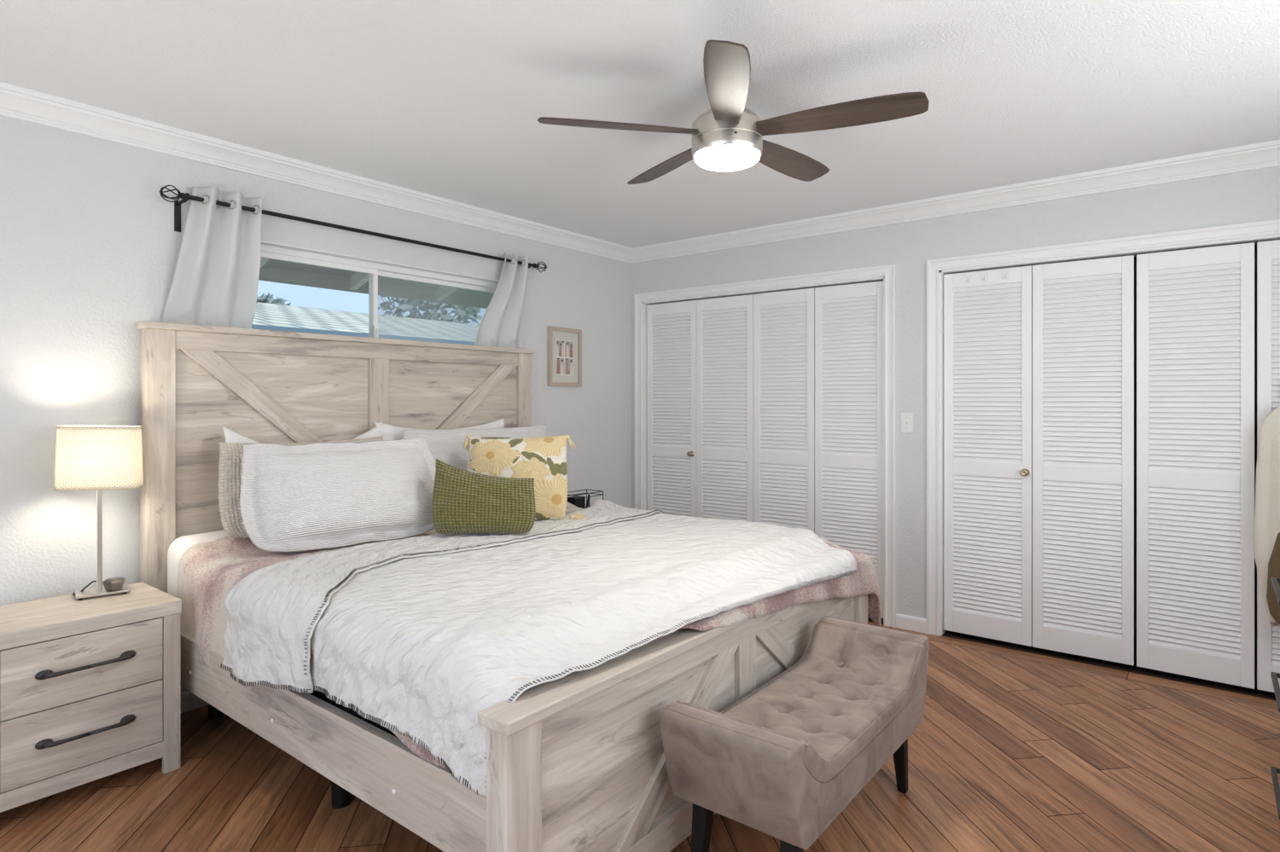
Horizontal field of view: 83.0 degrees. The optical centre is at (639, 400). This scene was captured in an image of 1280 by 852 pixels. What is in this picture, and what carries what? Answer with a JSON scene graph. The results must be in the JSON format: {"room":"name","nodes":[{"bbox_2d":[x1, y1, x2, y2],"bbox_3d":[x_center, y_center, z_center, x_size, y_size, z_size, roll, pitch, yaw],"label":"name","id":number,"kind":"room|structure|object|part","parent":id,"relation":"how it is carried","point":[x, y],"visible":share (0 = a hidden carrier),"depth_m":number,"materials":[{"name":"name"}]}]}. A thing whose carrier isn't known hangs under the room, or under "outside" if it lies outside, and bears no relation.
{"room":"bedroom","nodes":[
{"label":"bedroom","id":0,"kind":"room"},
{"bbox_2d":[0,115,631,692],"bbox_3d":[-1.627,0.100,3.569,0.140,2.440,5.140,0,0,38],"label":"wall","id":1,"kind":"structure","parent":0,"point":[90,245],"depth_m":2.88,"materials":[{"name":"white paint"}]},
{"bbox_2d":[180,691,208,713],"bbox_3d":[-1.579,1.280,3.506,0.014,0.080,4.900,0,0,38],"label":"baseboard","id":2,"kind":"structure","parent":1,"relation":"attached to","point":[189,701],"depth_m":3.07,"materials":[{"name":"white paint"}]},
{"bbox_2d":[0,81,633,263],"bbox_3d":[-1.553,-1.073,3.485,0.080,0.095,4.900,0,0,38],"label":"trim","id":3,"kind":"structure","parent":1,"relation":"attached to","point":[17,102],"depth_m":3.27,"materials":[{"name":"white paint"}]},
{"bbox_2d":[159,185,546,272],"bbox_3d":[-1.292,-0.794,3.789,0.113,0.169,2.166,0,0,38],"label":"curtain rod","id":4,"kind":"object","parent":1,"relation":"attached to","point":[184,197],"visible":0.93,"depth_m":3.41,"materials":[{"name":"black metal"}]},
{"bbox_2d":[161,186,261,328],"bbox_3d":[-1.838,-0.541,3.090,0.113,0.722,0.386,0,0,38],"label":"curtain","id":5,"kind":"object","parent":4,"relation":"hanging from","point":[215,282],"visible":0.83,"depth_m":3.12,"materials":[{"name":"white fabric"}]},
{"bbox_2d":[474,252,528,349],"bbox_3d":[-0.824,-0.532,4.370,0.116,0.705,0.398,0,0,38],"label":"curtain","id":6,"kind":"object","parent":4,"relation":"hanging from","point":[502,324],"visible":0.87,"depth_m":4.39,"materials":[{"name":"white fabric"}]},
{"bbox_2d":[258,257,494,308],"bbox_3d":[-1.552,-0.872,4.377,0.725,0.367,9.500,0,0,38],"label":"roof eave","id":7,"kind":"object","parent":1,"relation":"attached to","point":[273,270],"visible":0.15,"depth_m":4.55,"materials":[{"name":"grey"}]},
{"bbox_2d":[260,240,499,337],"bbox_3d":[-1.405,-0.281,3.833,0.130,0.901,1.832,0,0,38],"label":"window","id":8,"kind":"structure","parent":1,"relation":"in","point":[375,269],"depth_m":3.84,"materials":[{"name":"white paint"}]},
{"bbox_3d":[-1.686,-0.288,3.505,0.020,0.816,0.906,0,0,38],"label":"sash","id":9,"kind":"part","parent":8,"relation":"part of","materials":[{"name":"white paint"}]},
{"bbox_3d":[-1.165,-0.288,4.205,0.020,0.816,0.890,0,0,38],"label":"sash","id":10,"kind":"part","parent":8,"relation":"part of","materials":[{"name":"white paint"}]},
{"bbox_2d":[546,325,581,386],"bbox_3d":[-0.504,-0.288,4.855,0.026,0.390,0.306,0,0,38],"label":"picture frame","id":11,"kind":"object","parent":1,"relation":"attached to","point":[564,346],"visible":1,"depth_m":4.85,"materials":[{"name":"beige wood"}]},
{"bbox_2d":[555,339,573,375],"bbox_3d":[-0.506,-0.284,4.855,0.001,0.235,0.172,0,0,38],"label":"print","id":12,"kind":"object","parent":11,"relation":"attached to","point":[564,349],"depth_m":4.85},
{"bbox_2d":[0,0,1279,248],"bbox_3d":[0.272,-1.170,2.488,4.460,0.100,5.800,0,0,38],"label":"ceiling","id":13,"kind":"structure","parent":0,"point":[446,99],"depth_m":2.57,"materials":[{"name":"white paint"}]},
{"bbox_2d":[537,40,929,184],"bbox_3d":[0.337,-0.969,2.551,1.259,0.300,1.230,0,0,38],"label":"ceiling fan","id":14,"kind":"object","parent":13,"relation":"hanging from","point":[727,136],"visible":1,"depth_m":2.41,"materials":[{"name":"brown wood"}]},
{"bbox_3d":[-0.070,-0.930,2.453,0.552,0.006,0.136,0,13,-11],"label":"blade","id":15,"kind":"part","parent":14,"relation":"part of","materials":[{"name":"brown wood"}]},
{"bbox_3d":[0.118,-0.930,2.859,0.136,0.006,0.552,-15,7,-28],"label":"blade","id":16,"kind":"part","parent":14,"relation":"part of","materials":[{"name":"brown wood"}]},
{"bbox_3d":[0.259,-0.930,2.148,0.136,0.006,0.552,13,2,7],"label":"blade","id":17,"kind":"part","parent":14,"relation":"part of","materials":[{"name":"brown wood"}]},
{"bbox_3d":[0.563,-0.930,2.806,0.136,0.006,0.552,-17,-12,42],"label":"blade","id":18,"kind":"part","parent":14,"relation":"part of","materials":[{"name":"brown wood"}]},
{"bbox_3d":[0.650,-0.930,2.366,0.552,0.006,0.136,0,-13,25],"label":"blade","id":19,"kind":"part","parent":14,"relation":"part of","materials":[{"name":"brown wood"}]},
{"bbox_2d":[0,617,1279,851],"bbox_3d":[0.280,1.360,2.482,4.440,0.080,5.800,0,0,38],"label":"floor","id":20,"kind":"structure","parent":0,"point":[1014,747],"depth_m":2.48,"materials":[{"name":"brown wood"}]},
{"bbox_2d":[0,582,181,813],"bbox_3d":[-1.958,1.018,2.488,0.432,0.605,0.553,0,0,38],"label":"nightstand","id":21,"kind":"object","parent":20,"relation":"on","point":[90,687],"visible":1,"depth_m":2.39,"materials":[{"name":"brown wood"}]},
{"bbox_3d":[-1.823,0.875,2.381,0.019,0.215,0.435,0,0,38],"label":"drawer","id":22,"kind":"part","parent":21,"relation":"part of","materials":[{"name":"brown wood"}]},
{"bbox_3d":[-1.823,1.093,2.381,0.019,0.215,0.435,0,0,38],"label":"drawer","id":23,"kind":"part","parent":21,"relation":"part of","materials":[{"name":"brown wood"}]},
{"bbox_3d":[-1.802,0.870,2.364,0.034,0.029,0.272,0,0,38],"label":"handle","id":24,"kind":"part","parent":21,"relation":"part of","materials":[{"name":"brown metal"}]},
{"bbox_3d":[-1.802,1.089,2.364,0.034,0.029,0.272,0,0,38],"label":"handle","id":25,"kind":"part","parent":21,"relation":"part of","materials":[{"name":"brown metal"}]},
{"bbox_2d":[53,424,144,600],"bbox_3d":[-1.980,0.404,2.652,0.256,0.623,0.198,0,0,-26],"label":"table lamp","id":26,"kind":"object","parent":21,"relation":"on","point":[99,458],"visible":1,"depth_m":2.58,"materials":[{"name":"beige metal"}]},
{"bbox_3d":[-2.043,0.688,2.645,0.100,0.051,0.036,0,0,9],"label":"lamp cord","id":27,"kind":"part","parent":26,"relation":"part of","materials":[{"name":"black metal"}]},
{"bbox_3d":[-1.980,0.208,2.652,0.250,0.227,0.192,0,0,-26],"label":"lamp shade","id":28,"kind":"part","parent":26,"relation":"part of","materials":[{"name":"beige fabric"}]},
{"bbox_3d":[-1.980,0.098,2.652,0.244,0.012,0.189,0,0,-26],"label":"shade trim","id":29,"kind":"part","parent":26,"relation":"part of","materials":[{"name":"beige fabric"}]},
{"bbox_3d":[-1.980,0.318,2.652,0.256,0.012,0.198,0,0,-26],"label":"shade trim","id":30,"kind":"part","parent":26,"relation":"part of","materials":[{"name":"beige fabric"}]},
{"bbox_3d":[-1.982,0.512,2.649,0.017,0.375,0.017,0,0,-40],"label":"stem","id":31,"kind":"part","parent":26,"relation":"part of","materials":[{"name":"silver metal"}]},
{"bbox_2d":[102,576,125,591],"bbox_3d":[-1.940,0.678,2.667,0.062,0.042,0.071,0,0,38],"label":"trinket box","id":32,"kind":"object","parent":26,"relation":"on","point":[112,584],"visible":1,"depth_m":2.65,"materials":[{"name":"beige metal"}]},
{"bbox_3d":[-1.670,1.042,2.575,0.020,0.557,0.053,0,0,38],"label":"post","id":33,"kind":"part","parent":21,"relation":"part of","materials":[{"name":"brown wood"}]},
{"bbox_2d":[134,320,872,851],"bbox_3d":[-0.499,0.504,3.022,2.218,1.632,2.096,0,0,38],"label":"bed","id":34,"kind":"object","parent":20,"relation":"on","point":[576,763],"visible":0.55,"depth_m":2.35,"materials":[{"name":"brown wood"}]},
{"bbox_3d":[-1.946,0.517,2.918,0.070,1.605,0.103,0,0,38],"label":"post","id":35,"kind":"part","parent":34,"relation":"part of","materials":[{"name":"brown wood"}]},
{"bbox_3d":[-1.764,1.200,3.008,0.066,0.240,0.066,0,0,38],"label":"support leg","id":36,"kind":"part","parent":34,"relation":"part of","materials":[{"name":"black wood"}]},
{"bbox_3d":[-1.113,0.985,2.257,2.057,0.194,0.030,0,0,38],"label":"rail","id":37,"kind":"part","parent":34,"relation":"part of","materials":[{"name":"brown wood"}]},
{"bbox_3d":[-1.333,-0.298,3.681,0.091,0.027,2.096,0,0,38],"label":"cap rail","id":38,"kind":"part","parent":34,"relation":"part of","materials":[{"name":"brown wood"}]},
{"bbox_3d":[-0.977,1.200,2.360,0.066,0.240,0.066,0,0,38],"label":"support leg","id":39,"kind":"part","parent":34,"relation":"part of","materials":[{"name":"black plastic"}]},
{"bbox_3d":[-1.348,0.375,3.693,0.048,1.290,1.880,0,0,38],"label":"headboard","id":40,"kind":"part","parent":34,"relation":"part of","materials":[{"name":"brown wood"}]},
{"bbox_3d":[-1.323,-0.246,3.673,0.020,0.077,1.854,0,0,38],"label":"rail","id":41,"kind":"part","parent":34,"relation":"part of","materials":[{"name":"brown wood"}]},
{"bbox_2d":[309,690,397,738],"bbox_3d":[-0.516,0.954,3.035,1.975,0.208,1.870,0,0,38],"label":"box spring","id":42,"kind":"object","parent":34,"relation":"on","point":[318,695],"visible":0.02,"depth_m":2.11,"materials":[{"name":"black fabric"}]},
{"bbox_2d":[167,529,546,692],"bbox_3d":[-0.506,0.693,3.062,1.992,0.305,1.993,0,0,38],"label":"mattress","id":43,"kind":"object","parent":42,"relation":"on","point":[181,544],"visible":0.09,"depth_m":2.87,"materials":[{"name":"white fabric"}]},
{"bbox_2d":[222,421,381,443],"bbox_3d":[-1.488,0.317,3.287,0.149,0.419,0.755,0,0,38],"label":"pillow","id":44,"kind":"object","parent":43,"relation":"on","point":[230,436],"visible":0.07,"depth_m":3.05,"materials":[{"name":"white fabric"}]},
{"bbox_2d":[176,501,881,768],"bbox_3d":[-0.401,0.833,2.986,2.080,0.618,2.066,0,0,38],"label":"sheet","id":45,"kind":"object","parent":43,"relation":"on","point":[207,572],"visible":0.14,"depth_m":2.68,"materials":[{"name":"fabric"}]},
{"bbox_2d":[217,436,383,538],"bbox_3d":[-1.425,0.366,3.143,0.164,0.394,0.746,0,0,38],"label":"pillow","id":46,"kind":"object","parent":45,"relation":"on","point":[230,454],"visible":0.12,"depth_m":2.88,"materials":[{"name":"beige fabric"}]},
{"bbox_2d":[239,437,435,552],"bbox_3d":[-1.224,0.388,3.050,0.262,0.430,0.833,0,0,45],"label":"pillow","id":47,"kind":"object","parent":45,"relation":"on","point":[314,496],"visible":0.94,"depth_m":2.95,"materials":[{"name":"white fabric"}]},
{"bbox_2d":[374,418,504,441],"bbox_3d":[-1.034,0.318,3.866,0.151,0.422,0.831,0,0,38],"label":"pillow","id":48,"kind":"object","parent":45,"relation":"on","point":[388,432],"visible":0.13,"depth_m":3.63,"materials":[{"name":"white fabric"}]},
{"bbox_2d":[402,424,546,471],"bbox_3d":[-0.818,0.360,3.875,0.219,0.432,0.943,0,0,38],"label":"pillow","id":49,"kind":"object","parent":45,"relation":"on","point":[446,446],"visible":0.2,"depth_m":3.69,"materials":[{"name":"white fabric"}]},
{"bbox_2d":[220,499,856,797],"bbox_3d":[-0.194,0.729,2.823,1.678,0.343,2.217,0,0,38],"label":"quilt","id":50,"kind":"object","parent":43,"relation":"on","point":[416,637],"visible":0.96,"depth_m":2.19,"materials":[{"name":"white fabric"}]},
{"bbox_2d":[431,459,535,535],"bbox_3d":[-0.674,0.416,3.120,0.444,0.323,0.187,0,0,-1],"label":"cushion","id":51,"kind":"object","parent":50,"relation":"on","point":[463,502],"visible":1,"depth_m":3.07,"materials":[{"name":"green fabric"}]},
{"bbox_2d":[462,434,587,520],"bbox_3d":[-0.559,0.373,3.510,0.590,0.416,0.224,0,0,-13],"label":"cushion","id":52,"kind":"object","parent":50,"relation":"on","point":[542,459],"visible":0.63,"depth_m":3.46,"materials":[{"name":"beige fabric"}]},
{"bbox_3d":[-0.278,1.014,1.599,0.070,0.612,0.103,0,0,38],"label":"post","id":53,"kind":"part","parent":34,"relation":"part of","materials":[{"name":"brown wood"}]},
{"bbox_3d":[-0.732,0.517,4.453,0.070,1.605,0.103,0,0,38],"label":"post","id":54,"kind":"part","parent":34,"relation":"part of","materials":[{"name":"brown wood"}]},
{"bbox_3d":[0.345,1.208,2.353,0.020,0.095,1.854,0,0,38],"label":"rail","id":55,"kind":"part","parent":34,"relation":"part of","materials":[{"name":"brown wood"}]},
{"bbox_3d":[0.331,0.694,2.365,0.100,0.029,2.088,0,0,38],"label":"cap rail","id":56,"kind":"part","parent":34,"relation":"part of","materials":[{"name":"brown wood"}]},
{"bbox_3d":[0.345,0.742,2.353,0.020,0.067,1.854,0,0,38],"label":"rail","id":57,"kind":"part","parent":34,"relation":"part of","materials":[{"name":"brown wood"}]},
{"bbox_3d":[0.320,0.988,2.373,0.048,0.535,1.880,0,0,38],"label":"footboard","id":58,"kind":"part","parent":34,"relation":"part of","materials":[{"name":"brown wood"}]},
{"bbox_3d":[0.936,1.014,3.134,0.070,0.612,0.103,0,0,38],"label":"post","id":59,"kind":"part","parent":34,"relation":"part of","materials":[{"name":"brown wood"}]},
{"bbox_2d":[659,616,929,851],"bbox_3d":[0.522,1.063,2.181,0.383,0.514,1.050,0,0,38],"label":"tufted bench","id":60,"kind":"object","parent":20,"relation":"on","point":[783,761],"visible":1,"depth_m":1.95,"materials":[{"name":"beige fabric"}]},
{"bbox_3d":[0.166,1.198,1.950,0.048,0.245,0.082,0,0,38],"label":"leg","id":61,"kind":"part","parent":60,"relation":"part of","materials":[{"name":"black wood"}]},
{"bbox_3d":[0.371,1.198,1.788,0.048,0.245,0.082,0,0,38],"label":"leg","id":62,"kind":"part","parent":60,"relation":"part of","materials":[{"name":"black wood"}]},
{"bbox_2d":[678,623,924,783],"bbox_3d":[0.522,0.894,2.181,0.383,0.156,0.902,0,0,38],"label":"seat cushion","id":63,"kind":"object","parent":60,"relation":"on","point":[850,685],"depth_m":2.24,"materials":[{"name":"beige fabric"}]},
{"bbox_3d":[0.871,1.198,2.419,0.048,0.245,0.082,0,0,38],"label":"leg","id":64,"kind":"part","parent":60,"relation":"part of","materials":[{"name":"black wood"}]},
{"bbox_2d":[1270,577,1279,820],"bbox_3d":[1.935,0.855,1.711,0.648,0.930,0.953,0,0,38],"label":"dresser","id":65,"kind":"object","parent":20,"relation":"on","point":[1275,581],"visible":1,"depth_m":1.95,"materials":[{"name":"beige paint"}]},
{"bbox_3d":[1.718,0.510,1.925,0.042,0.012,0.310,0,0,38],"label":"handle","id":66,"kind":"part","parent":65,"relation":"part of","materials":[{"name":"brown metal"}]},
{"bbox_3d":[1.718,0.780,1.925,0.042,0.012,0.310,0,0,38],"label":"handle","id":67,"kind":"part","parent":65,"relation":"part of","materials":[{"name":"brown metal"}]},
{"bbox_3d":[1.718,1.050,1.925,0.042,0.012,0.310,0,0,38],"label":"handle","id":68,"kind":"part","parent":65,"relation":"part of","materials":[{"name":"brown metal"}]},
{"bbox_3d":[-0.278,1.018,4.611,0.432,0.605,0.553,0,0,38],"label":"nightstand","id":69,"kind":"object","parent":20,"relation":"on","visible":0},
{"bbox_2d":[567,489,603,501],"bbox_3d":[-0.375,0.649,4.571,0.145,0.132,0.270,0,0,38],"label":"wire basket","id":70,"kind":"object","parent":69,"relation":"on","point":[586,493],"visible":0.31,"depth_m":4.62,"materials":[{"name":"black metal"}]},
{"bbox_2d":[566,495,585,508],"bbox_3d":[-0.401,0.658,4.530,0.070,0.102,0.097,0,0,38],"label":"storage box","id":71,"kind":"object","parent":70,"relation":"in","point":[578,503],"visible":0.41,"depth_m":4.51,"materials":[{"name":"black wood"}]},
{"bbox_2d":[585,494,590,508],"bbox_3d":[-0.333,0.659,4.612,0.019,0.104,0.057,0,0,21],"label":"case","id":72,"kind":"object","parent":70,"relation":"in","point":[587,505],"visible":0.76,"depth_m":4.61,"materials":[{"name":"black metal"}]},
{"bbox_2d":[631,166,1279,618],"bbox_3d":[1.634,0.100,4.177,4.220,2.440,0.140,0,0,38],"label":"wall","id":73,"kind":"structure","parent":0,"point":[1248,196],"depth_m":4.12,"materials":[{"name":"white paint"}]},
{"bbox_2d":[646,300,696,517],"bbox_3d":[0.221,0.294,5.235,0.441,2.000,0.075,0,0,38],"label":"door","id":74,"kind":"structure","parent":73,"relation":"in","point":[671,327],"depth_m":5.24,"materials":[{"name":"white paint"}]},
{"bbox_3d":[0.356,0.382,5.106,0.040,0.040,0.040,0,0,38],"label":"knob","id":75,"kind":"part","parent":74,"relation":"part of","materials":[{"name":"gold metal"}]},
{"bbox_2d":[696,294,753,522],"bbox_3d":[0.585,0.294,4.971,0.450,2.000,0.030,0,0,38],"label":"door","id":76,"kind":"structure","parent":73,"relation":"in","point":[724,326],"depth_m":4.96,"materials":[{"name":"white paint"}]},
{"bbox_2d":[634,263,896,628],"bbox_3d":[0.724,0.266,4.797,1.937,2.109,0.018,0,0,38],"label":"trim","id":77,"kind":"structure","parent":73,"relation":"attached to","point":[888,271],"depth_m":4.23,"materials":[{"name":"white paint"}]},
{"bbox_2d":[753,287,814,533],"bbox_3d":[0.934,0.294,4.692,0.435,2.000,0.034,0,0,38],"label":"door","id":78,"kind":"structure","parent":73,"relation":"in","point":[784,321],"depth_m":4.68,"materials":[{"name":"white paint"}]},
{"bbox_2d":[814,280,883,618],"bbox_3d":[1.282,0.294,4.418,0.440,2.000,0.030,0,0,37],"label":"door","id":79,"kind":"structure","parent":73,"relation":"in","point":[849,317],"depth_m":4.41,"materials":[{"name":"white paint"}]},
{"bbox_2d":[900,413,913,433],"bbox_3d":[1.534,0.132,4.157,0.071,0.116,0.016,0,0,38],"label":"light switch","id":80,"kind":"object","parent":73,"relation":"attached to","point":[906,419],"visible":1,"depth_m":4.16,"materials":[{"name":"white plastic"}]},
{"bbox_2d":[895,613,926,634],"bbox_3d":[1.559,1.280,4.139,0.186,0.080,0.014,0,0,38],"label":"baseboard","id":81,"kind":"structure","parent":73,"relation":"attached to","point":[904,622],"depth_m":4.14,"materials":[{"name":"white paint"}]},
{"bbox_2d":[631,139,1279,263],"bbox_3d":[1.566,-1.073,4.091,4.220,0.095,0.080,0,0,38],"label":"trim","id":82,"kind":"structure","parent":73,"relation":"attached to","point":[1266,154],"depth_m":3.82,"materials":[{"name":"white paint"}]},
{"bbox_2d":[943,265,1032,646],"bbox_3d":[1.879,0.294,3.924,0.442,2.000,0.075,0,0,38],"label":"door","id":83,"kind":"structure","parent":73,"relation":"in","point":[988,325],"depth_m":3.93,"materials":[{"name":"white paint"}]},
{"bbox_2d":[965,274,971,283],"bbox_3d":[1.803,-0.667,3.977,0.032,0.045,0.022,0,0,38],"label":"hook","id":84,"kind":"object","parent":83,"relation":"attached to","point":[968,277],"visible":1,"depth_m":3.98,"materials":[{"name":"white plastic"}]},
{"bbox_2d":[981,273,987,281],"bbox_3d":[1.867,-0.667,3.924,0.032,0.045,0.022,0,0,38],"label":"hook","id":85,"kind":"object","parent":83,"relation":"attached to","point":[984,276],"visible":1,"depth_m":3.93,"materials":[{"name":"white plastic"}]},
{"bbox_2d":[1002,270,1008,279],"bbox_3d":[1.950,-0.667,3.857,0.032,0.045,0.022,0,0,38],"label":"hook","id":86,"kind":"object","parent":83,"relation":"attached to","point":[1005,274],"visible":1,"depth_m":3.86,"materials":[{"name":"white plastic"}]},
{"bbox_3d":[2.018,0.382,3.792,0.040,0.040,0.040,0,0,38],"label":"knob","id":87,"kind":"part","parent":83,"relation":"part of","materials":[{"name":"gold metal"}]},
{"bbox_2d":[1032,255,1134,665],"bbox_3d":[2.239,0.294,3.663,0.438,2.000,0.030,0,0,38],"label":"door","id":88,"kind":"structure","parent":73,"relation":"in","point":[1083,311],"depth_m":3.65,"materials":[{"name":"white paint"}]},
{"bbox_2d":[926,219,1279,636],"bbox_3d":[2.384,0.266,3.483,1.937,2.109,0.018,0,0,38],"label":"trim","id":89,"kind":"structure","parent":73,"relation":"attached to","point":[1270,227],"depth_m":4.05,"materials":[{"name":"white paint"}]},
{"bbox_2d":[1136,242,1254,689],"bbox_3d":[2.588,0.294,3.382,0.436,2.000,0.030,0,0,39],"label":"door","id":90,"kind":"structure","parent":73,"relation":"in","point":[1195,307],"depth_m":3.37,"materials":[{"name":"white paint"}]},
{"bbox_2d":[1256,239,1279,692],"bbox_3d":[2.942,0.294,3.106,0.441,2.000,0.030,0,0,37],"label":"door","id":91,"kind":"structure","parent":73,"relation":"in","point":[1268,253],"depth_m":3.21,"materials":[{"name":"white paint"}]},
{"bbox_2d":[1134,244,1256,653],"bbox_3d":[1.867,0.100,4.503,4.460,2.440,0.660,0,0,38],"label":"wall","id":92,"kind":"structure","parent":0,"point":[1255,246],"depth_m":4.08,"materials":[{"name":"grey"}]},
{"label":"outside","id":93,"kind":"structure","parent":0,"visible":0},
{"bbox_3d":[-20.550,1.670,28.011,59.850,0.300,70.000,0,0,38],"label":"ground","id":94,"kind":"structure","parent":93,"visible":0},
{"bbox_2d":[256,290,290,305],"bbox_3d":[-9.268,-0.571,17.940,1.386,4.203,2.196,0,0,38],"label":"tree","id":95,"kind":"object","parent":94,"relation":"on","point":[268,299],"visible":0.02,"depth_m":17.87,"materials":[{"name":"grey plant"}]},
{"bbox_2d":[251,302,479,345],"bbox_3d":[-2.241,0.105,12.254,6.120,2.830,36.000,0,0,38],"label":"neighboring roof","id":96,"kind":"structure","parent":94,"relation":"on","point":[268,317],"depth_m":8.19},
{"bbox_2d":[378,295,482,325],"bbox_3d":[-5.647,-1.045,19.364,1.992,5.147,3.377,0,0,38],"label":"tree","id":97,"kind":"object","parent":94,"relation":"on","point":[431,309],"visible":0.18,"depth_m":19.12,"materials":[{"name":"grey plant"}]},
{"bbox_3d":[2.821,-0.044,3.131,0.070,0.088,0.076,0,0,38],"label":"hook","id":98,"kind":"object","parent":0,"visible":0},
{"bbox_2d":[1253,406,1279,626],"bbox_3d":[2.794,0.497,3.080,0.272,0.973,0.138,0,0,38],"label":"jacket","id":99,"kind":"object","parent":98,"relation":"hanging from","point":[1266,534],"visible":0.97,"depth_m":3.11,"materials":[{"name":"beige fabric"}]}
]}

